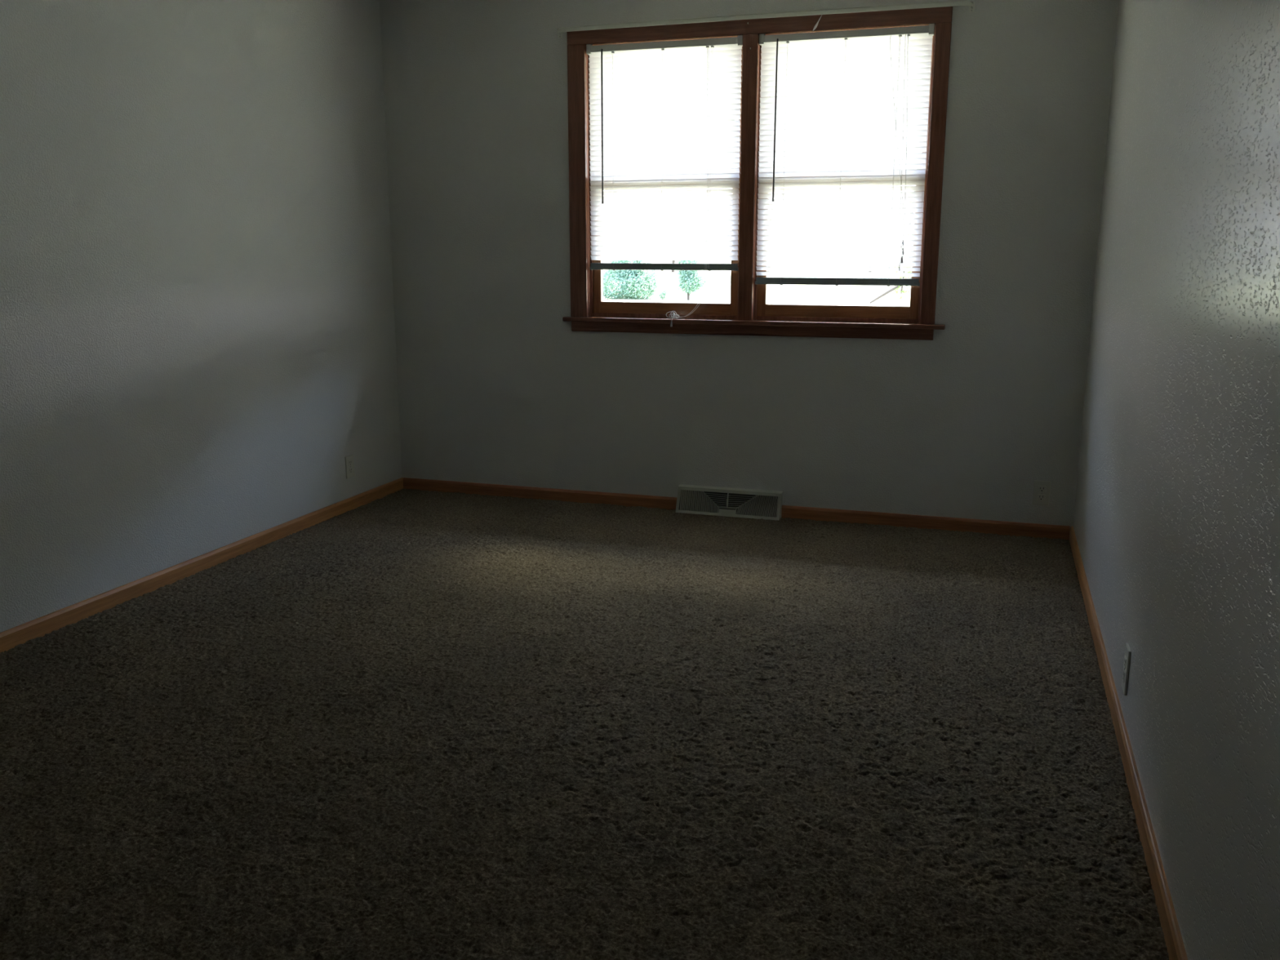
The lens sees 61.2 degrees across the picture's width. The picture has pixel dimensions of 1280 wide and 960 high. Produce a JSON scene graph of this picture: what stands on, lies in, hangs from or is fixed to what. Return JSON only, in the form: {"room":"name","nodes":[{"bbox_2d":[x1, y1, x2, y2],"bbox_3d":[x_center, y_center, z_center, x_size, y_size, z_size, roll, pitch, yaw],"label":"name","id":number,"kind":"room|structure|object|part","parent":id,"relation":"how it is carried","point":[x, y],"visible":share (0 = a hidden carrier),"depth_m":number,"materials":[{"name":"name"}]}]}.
{"room":"empty bedroom","nodes":[
{"label":"empty bedroom","id":0,"kind":"room"},
{"bbox_2d":[0,0,401,632],"bbox_3d":[-2.364,-0.640,2.732,0.150,2.740,6.378,4,13,18],"label":"wall","id":1,"kind":"structure","parent":0,"point":[197,340],"depth_m":4.23,"materials":[{"name":"paint"}]},
{"bbox_2d":[0,477,403,653],"bbox_3d":[-2.264,0.647,3.057,0.013,0.076,6.228,4,13,18],"label":"baseboard","id":2,"kind":"structure","parent":1,"relation":"attached to","point":[11,637],"depth_m":4.29,"materials":[{"name":"brown wood"}]},
{"bbox_2d":[345,454,354,478],"bbox_3d":[-1.460,-0.068,5.444,0.008,0.112,0.070,4,13,18],"label":"wall outlet","id":3,"kind":"object","parent":1,"relation":"attached to","point":[349,464],"visible":1,"depth_m":5.44,"materials":[{"name":"white plastic"}]},
{"bbox_2d":[347,459,352,466],"bbox_3d":[-1.458,-0.087,5.439,0.003,0.028,0.033,4,13,18],"label":"receptacle","id":4,"kind":"object","parent":3,"relation":"attached to","point":[349,461],"depth_m":5.44,"materials":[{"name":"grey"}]},
{"bbox_2d":[348,466,352,473],"bbox_3d":[-1.458,-0.049,5.448,0.003,0.028,0.033,4,13,18],"label":"receptacle","id":5,"kind":"object","parent":3,"relation":"attached to","point":[350,468],"depth_m":5.45,"materials":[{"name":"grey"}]},
{"bbox_2d":[0,488,1168,959],"bbox_3d":[-0.633,0.783,2.545,3.442,0.017,6.228,4,13,18],"label":"floor","id":6,"kind":"structure","parent":0,"point":[403,724],"depth_m":2.84,"materials":[{"name":"carpet"}]},
{"bbox_2d":[379,0,1119,527],"bbox_3d":[0.351,-1.177,5.225,3.742,2.740,0.150,4,13,18],"label":"wall","id":7,"kind":"structure","parent":0,"point":[494,386],"depth_m":5.23,"materials":[{"name":"paint"}]},
{"bbox_2d":[675,484,782,519],"bbox_3d":[0.438,0.110,5.351,0.522,0.130,0.079,4,13,18],"label":"floor vent","id":8,"kind":"object","parent":7,"relation":"attached to","point":[691,499],"visible":1,"depth_m":5.34,"materials":[{"name":"grey metal"}]},
{"bbox_2d":[403,477,1070,539],"bbox_3d":[0.326,0.136,5.429,3.416,0.076,0.013,4,13,18],"label":"baseboard","id":9,"kind":"structure","parent":7,"relation":"attached to","point":[999,527],"depth_m":5.27,"materials":[{"name":"brown wood"}]},
{"bbox_2d":[562,6,952,340],"bbox_3d":[0.527,-1.408,5.114,1.850,1.427,0.236,4,13,18],"label":"window","id":10,"kind":"structure","parent":7,"relation":"in","point":[748,313],"depth_m":5.07,"materials":[{"name":"brown wood"}]},
{"bbox_2d":[586,35,742,326],"bbox_3d":[0.102,-1.400,5.160,0.758,1.320,0.081,4,13,18],"label":"mini blind","id":11,"kind":"object","parent":10,"relation":"attached to","point":[675,86],"visible":1,"depth_m":5.15,"materials":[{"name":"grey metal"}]},
{"bbox_3d":[0.110,-1.028,5.266,0.742,0.011,0.026,4,13,18],"label":"rail","id":12,"kind":"part","parent":11,"relation":"part of","materials":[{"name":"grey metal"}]},
{"bbox_3d":[0.223,-1.384,5.112,0.203,1.262,0.036,3,12,13],"label":"pull cord","id":13,"kind":"part","parent":11,"relation":"part of","materials":[{"name":"white plastic"}]},
{"bbox_3d":[0.126,-1.144,5.295,0.669,0.662,0.034,4,13,18],"label":"sash rail","id":14,"kind":"part","parent":10,"relation":"part of","materials":[{"name":"brown wood"}]},
{"bbox_3d":[0.126,-1.144,5.295,0.767,0.662,0.034,4,13,18],"label":"sash","id":15,"kind":"part","parent":10,"relation":"part of","materials":[{"name":"brown wood"}]},
{"bbox_3d":[0.137,-1.747,5.199,0.767,0.660,0.031,4,13,18],"label":"sash","id":16,"kind":"part","parent":10,"relation":"part of","materials":[{"name":"brown wood"}]},
{"bbox_3d":[0.496,-2.055,4.898,1.770,0.070,0.018,4,13,18],"label":"head casing","id":17,"kind":"part","parent":10,"relation":"part of","materials":[{"name":"brown wood"}]},
{"bbox_3d":[0.927,-1.089,5.040,0.677,0.662,0.034,4,13,18],"label":"sash rail","id":18,"kind":"part","parent":10,"relation":"part of","materials":[{"name":"brown wood"}]},
{"bbox_3d":[0.927,-1.089,5.040,0.775,0.662,0.034,4,13,18],"label":"sash","id":19,"kind":"part","parent":10,"relation":"part of","materials":[{"name":"brown wood"}]},
{"bbox_2d":[755,23,934,286],"bbox_3d":[0.907,-1.448,4.903,0.767,1.118,0.044,4,13,18],"label":"mini blind","id":20,"kind":"object","parent":10,"relation":"attached to","point":[784,73],"visible":1,"depth_m":4.90,"materials":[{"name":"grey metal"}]},
{"bbox_3d":[0.910,-0.912,5.025,0.751,0.011,0.026,4,13,18],"label":"rail","id":21,"kind":"part","parent":20,"relation":"part of","materials":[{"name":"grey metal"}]},
{"bbox_3d":[1.143,-1.452,4.813,0.105,1.002,0.012,4,13,18],"label":"pull cord","id":22,"kind":"part","parent":20,"relation":"part of","materials":[{"name":"white plastic"}]},
{"bbox_3d":[0.938,-1.692,4.945,0.775,0.660,0.031,4,13,18],"label":"sash","id":23,"kind":"part","parent":10,"relation":"part of","materials":[{"name":"brown wood"}]},
{"bbox_2d":[556,0,974,38],"bbox_3d":[0.508,-2.071,4.869,1.912,0.042,0.057,4,13,18],"label":"curtain rod","id":24,"kind":"object","parent":7,"relation":"attached to","point":[965,2],"visible":1,"depth_m":4.82,"materials":[{"name":"white metal"}]},
{"bbox_2d":[813,16,821,31],"bbox_3d":[0.787,-2.021,4.783,0.010,0.061,0.055,-9,15,-37],"label":"cobweb","id":25,"kind":"object","parent":24,"relation":"hanging from","point":[816,24],"visible":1,"depth_m":4.79,"materials":[{"name":"white"}]},
{"bbox_2d":[1032,480,1050,505],"bbox_3d":[1.826,0.059,4.917,0.070,0.112,0.008,4,13,18],"label":"wall outlet","id":26,"kind":"object","parent":7,"relation":"attached to","point":[1041,496],"visible":1,"depth_m":4.92,"materials":[{"name":"white plastic"}]},
{"bbox_2d":[1037,493,1044,500],"bbox_3d":[1.825,0.079,4.919,0.033,0.028,0.003,4,13,18],"label":"receptacle","id":27,"kind":"object","parent":26,"relation":"attached to","point":[1040,496],"depth_m":4.92,"materials":[{"name":"grey plastic"}]},
{"bbox_2d":[1037,485,1045,492],"bbox_3d":[1.825,0.041,4.911,0.033,0.028,0.003,4,13,18],"label":"receptacle","id":28,"kind":"object","parent":26,"relation":"attached to","point":[1040,488],"depth_m":4.91,"materials":[{"name":"grey plastic"}]},
{"bbox_2d":[1072,0,1279,959],"bbox_3d":[1.052,-0.406,1.648,0.150,2.740,6.378,4,13,18],"label":"wall","id":29,"kind":"structure","parent":0,"point":[1176,526],"depth_m":2.17,"materials":[{"name":"white paint"}]},
{"bbox_2d":[1121,642,1131,695],"bbox_3d":[1.304,0.507,2.903,0.009,0.125,0.070,4,13,18],"label":"wall outlet","id":30,"kind":"object","parent":29,"relation":"attached to","point":[1127,651],"visible":1,"depth_m":2.88,"materials":[{"name":"white plastic"}]},
{"bbox_2d":[1122,668,1124,682],"bbox_3d":[1.302,0.526,2.908,0.003,0.028,0.033,4,13,18],"label":"receptacle","id":31,"kind":"object","parent":30,"relation":"attached to","point":[1123,672],"depth_m":2.90,"materials":[{"name":"grey plastic"}]},
{"bbox_2d":[1124,654,1126,668],"bbox_3d":[1.302,0.488,2.900,0.003,0.028,0.033,4,13,18],"label":"receptacle","id":32,"kind":"object","parent":30,"relation":"attached to","point":[1125,655],"depth_m":2.89,"materials":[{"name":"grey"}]},
{"bbox_2d":[1068,525,1187,959],"bbox_3d":[0.998,0.870,2.022,0.013,0.076,6.228,4,13,18],"label":"baseboard","id":33,"kind":"structure","parent":29,"relation":"attached to","point":[1166,910],"depth_m":2.57,"materials":[{"name":"brown wood"}]},
{"label":"outside","id":34,"kind":"structure","parent":0,"visible":0},
{"bbox_2d":[603,255,912,306],"bbox_3d":[40.942,-24.853,123.702,320.000,0.100,254.722,4,13,18],"label":"sky","id":35,"kind":"structure","parent":34,"point":[717,289],"depth_m":43.69,"materials":[{"name":"white"}]},
{"bbox_2d":[602,220,662,299],"bbox_3d":[-0.525,-7.822,37.201,2.522,3.406,2.009,5,13,24],"label":"shrub","id":36,"kind":"object","parent":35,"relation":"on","point":[635,284],"visible":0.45,"depth_m":36.92,"materials":[{"name":"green plant"}]},
{"bbox_2d":[657,289,667,299],"bbox_3d":[0.790,-6.339,37.085,0.326,0.356,0.311,4,13,18],"label":"shrub","id":37,"kind":"object","parent":35,"relation":"on","point":[664,294],"visible":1,"depth_m":37.05,"materials":[{"name":"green plant"}]},
{"bbox_2d":[675,219,706,300],"bbox_3d":[1.723,-7.670,36.476,0.996,3.167,1.038,-11,16,-42],"label":"shrub","id":38,"kind":"object","parent":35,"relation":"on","point":[690,280],"visible":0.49,"depth_m":36.48,"materials":[{"name":"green plant"}]},
{"bbox_2d":[603,55,926,272],"bbox_3d":[30.445,-21.062,35.931,120.624,29.648,71.198,4,13,18],"label":"woodland","id":39,"kind":"object","parent":35,"relation":"on","point":[673,261],"visible":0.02,"depth_m":65.73,"materials":[{"name":"green plant"}]},
{"bbox_2d":[820,56,915,303],"bbox_3d":[4.874,-5.702,12.223,6.963,9.545,4.370,4,13,18],"label":"tree","id":40,"kind":"object","parent":35,"relation":"on","point":[895,288],"visible":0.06,"depth_m":13.46,"materials":[{"name":"grey plant"}]}
]}

